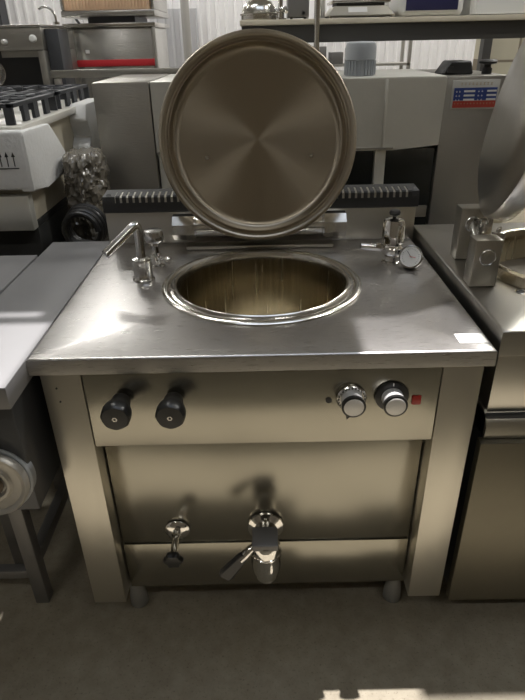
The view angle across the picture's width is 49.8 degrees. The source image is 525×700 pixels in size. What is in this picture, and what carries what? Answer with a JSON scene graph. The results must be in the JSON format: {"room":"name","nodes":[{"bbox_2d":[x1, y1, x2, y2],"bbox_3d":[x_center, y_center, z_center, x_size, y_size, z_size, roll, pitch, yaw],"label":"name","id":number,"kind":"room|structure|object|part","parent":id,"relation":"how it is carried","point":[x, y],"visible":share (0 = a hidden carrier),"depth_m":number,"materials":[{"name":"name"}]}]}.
{"room":"commercial kitchen","nodes":[
{"label":"commercial kitchen","id":0,"kind":"room"},
{"bbox_2d":[180,0,191,61],"bbox_3d":[-0.825,-3.867,5.801,0.090,4.200,0.090,-1,29,0],"label":"trim","id":1,"kind":"structure","parent":0,"point":[184,4],"depth_m":6.01,"materials":[{"name":"grey"}]},
{"bbox_2d":[5,0,475,69],"bbox_3d":[-0.083,-4.027,6.064,10.000,4.200,0.040,-1,29,0],"label":"wall","id":2,"kind":"structure","parent":0,"point":[215,18],"depth_m":6.28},
{"bbox_2d":[0,0,9,24],"bbox_3d":[-2.950,-3.870,5.891,0.360,4.200,0.200,-1,29,0],"label":"trim","id":3,"kind":"structure","parent":2,"relation":"attached to","point":[4,20],"depth_m":6.03,"materials":[{"name":"grey metal"}]},
{"bbox_2d":[149,8,198,67],"bbox_3d":[-0.959,-2.908,6.554,0.520,1.800,0.038,-1,29,0],"label":"curtain","id":4,"kind":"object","parent":2,"relation":"in","point":[174,33],"depth_m":6.24,"materials":[{"name":"grey fabric"}]},
{"bbox_2d":[0,209,524,699],"bbox_3d":[0.008,0.430,2.406,10.000,0.100,10.700,-1,29,0],"label":"floor","id":5,"kind":"structure","parent":0,"point":[313,640],"depth_m":1.59,"materials":[{"name":"concrete"}]},
{"bbox_2d":[0,64,5,85],"bbox_3d":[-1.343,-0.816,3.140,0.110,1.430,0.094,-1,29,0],"label":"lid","id":6,"kind":"object","parent":5,"relation":"on","point":[2,70],"visible":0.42,"depth_m":2.87,"materials":[{"name":"silver metal"}]},
{"bbox_2d":[0,255,63,563],"bbox_3d":[-1.024,0.284,1.672,0.644,0.900,0.772,-1,29,0],"label":"work table","id":7,"kind":"object","parent":5,"relation":"on","point":[11,267],"visible":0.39,"depth_m":1.73,"materials":[{"name":"metal"}]},
{"bbox_3d":[-0.775,0.329,1.624,0.040,0.859,0.040,-1,29,0],"label":"leg","id":8,"kind":"part","parent":7,"relation":"part of","materials":[{"name":"grey metal"}]},
{"bbox_3d":[-0.779,0.143,1.962,0.040,0.859,0.040,-1,29,0],"label":"leg","id":9,"kind":"part","parent":7,"relation":"part of","materials":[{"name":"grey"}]},
{"bbox_2d":[0,24,79,98],"bbox_3d":[-1.405,-1.052,3.422,0.755,1.575,0.587,-1,29,0],"label":"oven range","id":10,"kind":"object","parent":5,"relation":"on","point":[28,52],"visible":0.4,"depth_m":2.92,"materials":[{"name":"metal"}]},
{"bbox_3d":[-1.296,-1.545,2.834,0.026,0.026,0.026,-1,29,0],"label":"knob","id":11,"kind":"part","parent":10,"relation":"part of","materials":[{"name":"white"}]},
{"bbox_3d":[-1.152,-1.560,2.830,0.036,0.036,0.021,-1,29,0],"label":"knob","id":12,"kind":"part","parent":10,"relation":"part of","materials":[{"name":"white"}]},
{"bbox_3d":[-1.453,-1.741,3.054,0.690,0.012,0.570,-1,29,0],"label":"plate","id":13,"kind":"part","parent":10,"relation":"part of","materials":[{"name":"metal"}]},
{"bbox_3d":[-1.449,-1.692,3.086,0.675,0.102,0.560,-1,29,0],"label":"control panel","id":14,"kind":"part","parent":10,"relation":"part of","materials":[{"name":"metal"}]},
{"bbox_2d":[0,49,79,98],"bbox_3d":[-1.442,-1.380,3.258,0.675,0.609,0.560,-1,29,0],"label":"oven","id":15,"kind":"object","parent":10,"relation":"in","point":[21,66],"depth_m":3.11,"materials":[{"name":"grey metal"}]},
{"bbox_2d":[38,6,59,24],"bbox_3d":[-1.106,-1.731,2.920,0.098,0.086,0.032,-1,29,0],"label":"tap","id":16,"kind":"object","parent":10,"relation":"on","point":[40,7],"visible":1,"depth_m":2.91,"materials":[{"name":"silver metal"}]},
{"bbox_2d":[0,84,100,256],"bbox_3d":[-1.212,-0.434,2.554,0.956,1.318,1.083,-1,29,0],"label":"gas range","id":17,"kind":"object","parent":5,"relation":"on","point":[38,127],"visible":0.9,"depth_m":2.06,"materials":[{"name":"metal"}]},
{"bbox_3d":[-1.242,-0.953,2.296,0.900,0.026,1.030,-1,29,0],"label":"hob plate","id":18,"kind":"part","parent":17,"relation":"part of","materials":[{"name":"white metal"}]},
{"bbox_2d":[0,241,109,602],"bbox_3d":[-0.867,0.259,1.712,0.740,0.900,0.936,-1,29,0],"label":"work table","id":19,"kind":"object","parent":5,"relation":"on","point":[30,461],"visible":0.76,"depth_m":1.37,"materials":[{"name":"metal"}]},
{"bbox_3d":[-0.671,0.518,1.598,0.040,0.549,0.040,-1,29,0],"label":"leg","id":20,"kind":"part","parent":19,"relation":"part of","materials":[{"name":"grey metal"}]},
{"bbox_2d":[62,146,110,240],"bbox_3d":[-0.673,-0.244,2.377,0.163,1.135,0.410,-1,29,0],"label":"plastic bag","id":21,"kind":"object","parent":5,"relation":"on","point":[86,171],"visible":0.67,"depth_m":2.12,"materials":[{"name":"plastic"}]},
{"bbox_2d":[61,203,108,241],"bbox_3d":[-0.655,-0.452,2.087,0.167,0.166,0.125,-1,29,0],"label":"hose","id":22,"kind":"object","parent":21,"relation":"on","point":[90,212],"visible":0.78,"depth_m":2.06,"materials":[{"name":"black rubber"}]},
{"bbox_2d":[50,67,180,84],"bbox_3d":[-0.650,-0.788,3.120,0.765,1.373,0.035,-1,29,0],"label":"frame","id":23,"kind":"object","parent":5,"relation":"on","point":[57,75],"visible":0.32,"depth_m":2.78,"materials":[{"name":"silver metal"}]},
{"bbox_3d":[-1.006,-0.765,3.129,0.032,1.337,0.031,-1,29,0],"label":"leg","id":24,"kind":"part","parent":23,"relation":"part of","materials":[{"name":"metal"}]},
{"bbox_3d":[-0.662,-1.374,2.799,0.765,0.035,0.035,-1,29,0],"label":"rail","id":25,"kind":"part","parent":23,"relation":"part of","materials":[{"name":"metal"}]},
{"bbox_2d":[62,22,169,97],"bbox_3d":[-0.891,-1.371,3.967,0.545,1.590,0.635,-1,29,0],"label":"cabinet","id":26,"kind":"object","parent":5,"relation":"on","point":[126,45],"visible":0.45,"depth_m":3.39,"materials":[{"name":"silver metal"}]},
{"bbox_2d":[60,0,168,22],"bbox_3d":[-0.909,-2.225,3.496,0.547,0.359,0.600,-1,29,0],"label":"tray","id":27,"kind":"object","parent":26,"relation":"on","point":[94,11],"visible":1,"depth_m":3.30,"materials":[{"name":"silver metal"}]},
{"bbox_3d":[-1.173,-2.248,3.481,0.016,0.294,0.580,-1,29,0],"label":"panel","id":28,"kind":"part","parent":27,"relation":"part of","materials":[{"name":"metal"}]},
{"bbox_2d":[63,0,150,10],"bbox_3d":[-0.911,-2.154,3.518,0.500,0.084,0.550,-1,29,0],"label":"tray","id":29,"kind":"object","parent":27,"relation":"on","point":[68,5],"depth_m":3.29,"materials":[{"name":"brown wood"}]},
{"bbox_3d":[-0.904,-2.076,3.566,0.280,0.031,0.440,-1,29,0],"label":"foot frame","id":30,"kind":"part","parent":27,"relation":"part of","materials":[{"name":"grey metal"}]},
{"bbox_3d":[-0.646,-2.259,3.480,0.016,0.294,0.580,-1,29,0],"label":"panel","id":31,"kind":"part","parent":27,"relation":"part of","materials":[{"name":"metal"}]},
{"bbox_3d":[-0.906,-2.058,3.593,0.545,0.024,0.630,-1,29,0],"label":"plate","id":32,"kind":"part","parent":26,"relation":"part of","materials":[{"name":"metal"}]},
{"bbox_2d":[26,28,497,607],"bbox_3d":[0.003,-0.045,1.596,1.012,1.512,0.944,-1,29,0],"label":"kettle","id":33,"kind":"object","parent":5,"relation":"on","point":[261,375],"visible":1,"depth_m":1.47,"materials":[{"name":"metal"}]},
{"bbox_3d":[-0.430,0.358,1.431,0.088,0.744,0.083,-1,29,0],"label":"corner post","id":34,"kind":"part","parent":33,"relation":"part of","materials":[{"name":"metal"}]},
{"bbox_3d":[-0.309,0.128,1.208,0.065,0.065,0.070,-1,29,0],"label":"gas knob","id":35,"kind":"part","parent":33,"relation":"part of","materials":[{"name":"black plastic"}]},
{"bbox_3d":[-0.334,-0.228,1.574,0.062,0.066,0.062,-1,29,0],"label":"water spout","id":36,"kind":"part","parent":33,"relation":"part of","materials":[{"name":"silver metal"}]},
{"bbox_3d":[-0.315,-0.331,1.638,0.055,0.037,0.055,-1,29,0],"label":"valve knob","id":37,"kind":"part","parent":33,"relation":"part of","materials":[{"name":"silver metal"}]},
{"bbox_3d":[-0.194,0.126,1.207,0.065,0.065,0.070,-1,29,0],"label":"gas knob","id":38,"kind":"part","parent":33,"relation":"part of","materials":[{"name":"black plastic"}]},
{"bbox_3d":[-0.226,0.531,1.431,0.052,0.047,0.021,-1,29,0],"label":"star knob","id":39,"kind":"part","parent":33,"relation":"part of","materials":[{"name":"black plastic"}]},
{"bbox_3d":[-0.227,0.504,1.471,0.026,0.026,0.081,-1,29,0],"label":"valve stem","id":40,"kind":"part","parent":33,"relation":"part of","materials":[{"name":"silver metal"}]},
{"bbox_2d":[219,512,282,583],"bbox_3d":[-0.025,0.511,1.448,0.165,0.155,0.150,-1,29,0],"label":"tap","id":41,"kind":"object","parent":33,"relation":"on","point":[257,535],"depth_m":1.42,"materials":[{"name":"silver metal"}]},
{"bbox_3d":[-0.014,-0.613,1.653,0.576,0.571,0.134,-1,29,0],"label":"lid","id":42,"kind":"part","parent":33,"relation":"part of","materials":[{"name":"metal"}]},
{"bbox_2d":[105,207,415,243],"bbox_3d":[-0.005,-0.397,1.871,1.006,0.145,0.024,-1,29,0],"label":"backsplash","id":43,"kind":"structure","parent":33,"relation":"attached to","point":[362,223],"depth_m":1.85,"materials":[{"name":"metal"}]},
{"bbox_2d":[102,183,419,212],"bbox_3d":[-0.006,-0.494,1.839,1.011,0.060,0.086,-1,29,0],"label":"vent grille","id":44,"kind":"object","parent":33,"relation":"attached to","point":[365,198],"depth_m":1.81,"materials":[{"name":"metal"}]},
{"bbox_2d":[26,238,497,375],"bbox_3d":[-0.005,-0.158,1.544,1.000,0.040,0.777,-1,29,0],"label":"countertop","id":45,"kind":"structure","parent":33,"relation":"on","point":[400,317],"depth_m":1.29,"materials":[{"name":"metal"}]},
{"bbox_3d":[0.000,0.114,1.294,0.781,0.200,0.066,-1,29,0],"label":"control panel","id":46,"kind":"part","parent":33,"relation":"part of","materials":[{"name":"metal"}]},
{"bbox_3d":[0.005,0.349,1.455,0.777,0.380,0.014,-1,29,0],"label":"panel","id":47,"kind":"part","parent":33,"relation":"part of","materials":[{"name":"metal"}]},
{"bbox_3d":[0.011,0.593,1.587,0.777,0.168,0.017,-1,29,0],"label":"panel","id":48,"kind":"part","parent":33,"relation":"part of","materials":[{"name":"metal"}]},
{"bbox_2d":[411,395,421,404],"bbox_3d":[0.343,0.111,1.258,0.021,0.024,0.006,-1,29,0],"label":"lamp","id":49,"kind":"object","parent":33,"relation":"attached to","point":[415,399],"depth_m":1.26,"materials":[{"name":"red plastic"}]},
{"bbox_3d":[0.441,0.340,1.430,0.088,0.744,0.083,-1,29,0],"label":"corner post","id":50,"kind":"part","parent":33,"relation":"part of","materials":[{"name":"metal"}]},
{"bbox_2d":[91,41,506,224],"bbox_3d":[0.160,-0.671,2.772,1.650,1.473,0.604,-1,29,0],"label":"machine","id":51,"kind":"object","parent":5,"relation":"on","point":[425,128],"visible":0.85,"depth_m":2.32,"materials":[{"name":"grey metal"}]},
{"bbox_3d":[-0.404,-0.361,2.647,0.045,1.070,0.050,-1,29,0],"label":"frame post","id":52,"kind":"part","parent":51,"relation":"part of","materials":[{"name":"metal"}]},
{"bbox_2d":[150,69,447,154],"bbox_3d":[0.142,-1.086,2.543,1.172,0.276,0.603,-1,29,0],"label":"hood","id":53,"kind":"object","parent":51,"relation":"attached to","point":[396,110],"depth_m":2.28,"materials":[{"name":"metal"}]},
{"bbox_3d":[0.047,-0.570,2.543,0.860,0.620,0.010,-1,29,0],"label":"door glass","id":54,"kind":"part","parent":51,"relation":"part of","materials":[{"name":"black glass"}]},
{"bbox_3d":[0.399,-1.187,2.300,0.124,0.124,0.124,-1,29,0],"label":"motor","id":55,"kind":"part","parent":51,"relation":"part of","materials":[{"name":"grey"}]},
{"bbox_3d":[0.506,-0.380,2.646,0.045,1.070,0.050,-1,29,0],"label":"frame post","id":56,"kind":"part","parent":51,"relation":"part of","materials":[{"name":"metal"}]},
{"bbox_3d":[0.631,-0.583,2.542,0.208,0.620,0.010,-1,29,0],"label":"door glass","id":57,"kind":"part","parent":51,"relation":"part of","materials":[{"name":"black glass"}]},
{"bbox_2d":[435,60,472,74],"bbox_3d":[0.795,-1.172,2.341,0.126,0.048,0.130,-1,29,0],"label":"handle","id":58,"kind":"object","parent":51,"relation":"on","point":[447,66],"visible":0.98,"depth_m":2.30,"materials":[{"name":"black plastic"}]},
{"bbox_3d":[0.851,-1.024,2.265,0.188,0.108,0.005,-1,29,0],"label":"sign plate","id":59,"kind":"part","parent":51,"relation":"part of","materials":[{"name":"blue"}]},
{"bbox_2d":[455,90,496,100],"bbox_3d":[0.854,-1.020,2.262,0.162,0.039,0.001,-1,29,0],"label":"print","id":60,"kind":"object","parent":51,"relation":"on","point":[460,95],"depth_m":2.26,"materials":[{"name":"blue paper"}]},
{"bbox_2d":[478,59,497,73],"bbox_3d":[0.919,-1.159,2.309,0.076,0.054,0.076,-1,29,0],"label":"handwheel","id":61,"kind":"object","parent":51,"relation":"on","point":[486,69],"visible":1,"depth_m":2.29,"materials":[{"name":"black plastic"}]},
{"bbox_2d":[314,0,320,50],"bbox_3d":[0.270,-1.371,2.870,0.200,2.600,0.200,-1,29,0],"label":"upright pole","id":62,"kind":"object","parent":5,"relation":"on","point":[317,4],"visible":0.02,"depth_m":2.74,"materials":[{"name":"metal"}]},
{"bbox_2d":[303,17,412,68],"bbox_3d":[0.901,-2.428,5.657,1.000,1.750,0.330,-1,29,0],"label":"wire rack","id":63,"kind":"object","parent":5,"relation":"on","point":[401,63],"visible":0.04,"depth_m":5.33,"materials":[{"name":"grey metal"}]},
{"bbox_2d":[313,46,326,56],"bbox_3d":[0.522,-2.825,5.417,0.160,0.150,0.200,-1,29,0],"label":"carton","id":64,"kind":"object","parent":63,"relation":"on","point":[322,49],"visible":0.24,"depth_m":5.31,"materials":[{"name":"grey cardboard"}]},
{"bbox_2d":[328,52,342,63],"bbox_3d":[0.702,-2.807,5.429,0.120,0.100,0.200,-1,29,0],"label":"carton","id":65,"kind":"object","parent":63,"relation":"on","point":[333,57],"visible":0.8,"depth_m":5.34,"materials":[{"name":"grey cardboard"}]},
{"bbox_2d":[332,62,406,66],"bbox_3d":[0.893,-2.765,5.471,1.000,0.020,0.330,-1,29,0],"label":"shelf","id":66,"kind":"object","parent":63,"relation":"attached to","point":[400,64],"depth_m":5.33,"materials":[{"name":"grey metal"}]},
{"bbox_3d":[1.384,-2.510,5.788,0.030,1.750,0.030,-1,29,0],"label":"post","id":67,"kind":"part","parent":63,"relation":"part of","materials":[{"name":"grey metal"}]},
{"bbox_3d":[1.387,-2.366,5.524,0.030,1.750,0.030,-1,29,0],"label":"post","id":68,"kind":"part","parent":63,"relation":"part of","materials":[{"name":"grey metal"}]},
{"bbox_2d":[240,14,524,42],"bbox_3d":[0.963,-1.101,3.420,2.128,1.572,0.570,-1,29,0],"label":"storage shelf","id":69,"kind":"object","parent":5,"relation":"on","point":[510,25],"visible":0.56,"depth_m":2.84,"materials":[{"name":"grey metal"}]},
{"bbox_2d":[240,0,276,19],"bbox_3d":[-0.018,-1.776,2.919,0.200,0.128,0.200,-1,29,0],"label":"chafing dish","id":70,"kind":"object","parent":69,"relation":"on","point":[252,9],"visible":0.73,"depth_m":2.86,"materials":[{"name":"metal"}]},
{"bbox_2d":[275,0,287,19],"bbox_3d":[0.093,-1.729,2.817,0.065,0.140,0.106,-1,29,0],"label":"chrome tap","id":71,"kind":"object","parent":69,"relation":"on","point":[281,9],"visible":0.92,"depth_m":2.83,"materials":[{"name":"silver metal"}]},
{"bbox_2d":[287,0,308,18],"bbox_3d":[0.179,-1.776,2.880,0.105,0.160,0.192,-1,29,0],"label":"control box","id":72,"kind":"object","parent":69,"relation":"on","point":[296,9],"visible":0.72,"depth_m":2.82,"materials":[{"name":"grey"}]},
{"bbox_2d":[320,0,325,18],"bbox_3d":[0.300,-1.798,2.945,0.047,0.130,0.100,-1,29,0],"label":"container","id":73,"kind":"object","parent":69,"relation":"on","point":[323,2],"visible":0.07,"depth_m":2.91,"materials":[{"name":"white plastic"}]},
{"bbox_2d":[325,0,394,17],"bbox_3d":[0.491,-1.763,2.929,0.337,0.078,0.291,-1,29,0],"label":"weighing scale","id":74,"kind":"object","parent":69,"relation":"on","point":[340,8],"visible":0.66,"depth_m":2.82,"materials":[{"name":"metal"}]},
{"bbox_3d":[0.476,-1.699,2.820,0.095,0.023,0.018,-1,29,0],"label":"plate","id":75,"kind":"part","parent":74,"relation":"part of","materials":[{"name":"white metal"}]},
{"bbox_2d":[389,0,463,16],"bbox_3d":[0.842,-1.876,2.890,0.325,0.300,0.290,-1,29,0],"label":"plastic container","id":76,"kind":"object","parent":69,"relation":"on","point":[400,8],"visible":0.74,"depth_m":2.82,"materials":[{"name":"white"}]},
{"bbox_3d":[0.843,-1.806,2.767,0.260,0.244,0.006,-1,29,0],"label":"panel","id":77,"kind":"part","parent":76,"relation":"part of","materials":[{"name":"blue plastic"}]},
{"bbox_2d":[457,0,524,15],"bbox_3d":[1.228,-1.836,2.936,0.404,0.170,0.354,-1,29,0],"label":"plastic tub","id":78,"kind":"object","parent":69,"relation":"on","point":[470,7],"visible":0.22,"depth_m":2.83,"materials":[{"name":"white plastic"}]},
{"bbox_2d":[412,38,524,599],"bbox_3d":[0.952,-0.122,1.611,0.888,1.597,0.812,-1,29,0],"label":"kettle","id":79,"kind":"object","parent":5,"relation":"on","point":[481,261],"visible":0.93,"depth_m":1.41,"materials":[{"name":"metal"}]},
{"bbox_3d":[0.574,-0.331,1.581,0.066,0.144,0.050,-1,29,0],"label":"hinge post","id":80,"kind":"part","parent":79,"relation":"part of","materials":[{"name":"metal"}]},
{"bbox_2d":[412,222,524,355],"bbox_3d":[0.952,-0.214,1.568,0.884,0.062,0.799,-1,29,0],"label":"countertop","id":81,"kind":"structure","parent":79,"relation":"on","point":[499,311],"depth_m":1.39,"materials":[{"name":"metal"}]},
{"bbox_3d":[0.550,-0.224,1.412,0.066,0.120,0.050,-1,29,0],"label":"hinge post","id":82,"kind":"part","parent":79,"relation":"part of","materials":[{"name":"metal"}]},
{"bbox_3d":[0.961,0.449,1.477,0.883,0.557,0.027,-1,29,0],"label":"door","id":83,"kind":"part","parent":79,"relation":"part of","materials":[{"name":"metal"}]},
{"bbox_3d":[0.600,-0.323,1.524,0.033,0.065,0.015,-1,29,0],"label":"hinge arm","id":84,"kind":"part","parent":79,"relation":"part of","materials":[{"name":"silver metal"}]},
{"bbox_3d":[0.601,-0.275,1.448,0.033,0.055,0.015,-1,29,0],"label":"hinge arm","id":85,"kind":"part","parent":79,"relation":"part of","materials":[{"name":"silver metal"}]},
{"bbox_3d":[0.647,-0.583,1.360,0.179,0.536,0.540,5,29,11],"label":"lid","id":86,"kind":"part","parent":79,"relation":"part of","materials":[{"name":"metal"}]},
{"bbox_2d":[476,39,492,70],"bbox_3d":[1.467,-2.610,3.418,0.055,4.200,0.070,-1,29,0],"label":"trim","id":87,"kind":"structure","parent":0,"point":[485,44],"depth_m":3.74,"materials":[{"name":"grey metal"}]},
{"bbox_2d":[472,38,523,222],"bbox_3d":[1.653,-2.693,3.563,0.300,4.200,0.300,-1,29,0],"label":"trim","id":88,"kind":"structure","parent":0,"point":[504,50],"depth_m":3.79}
]}

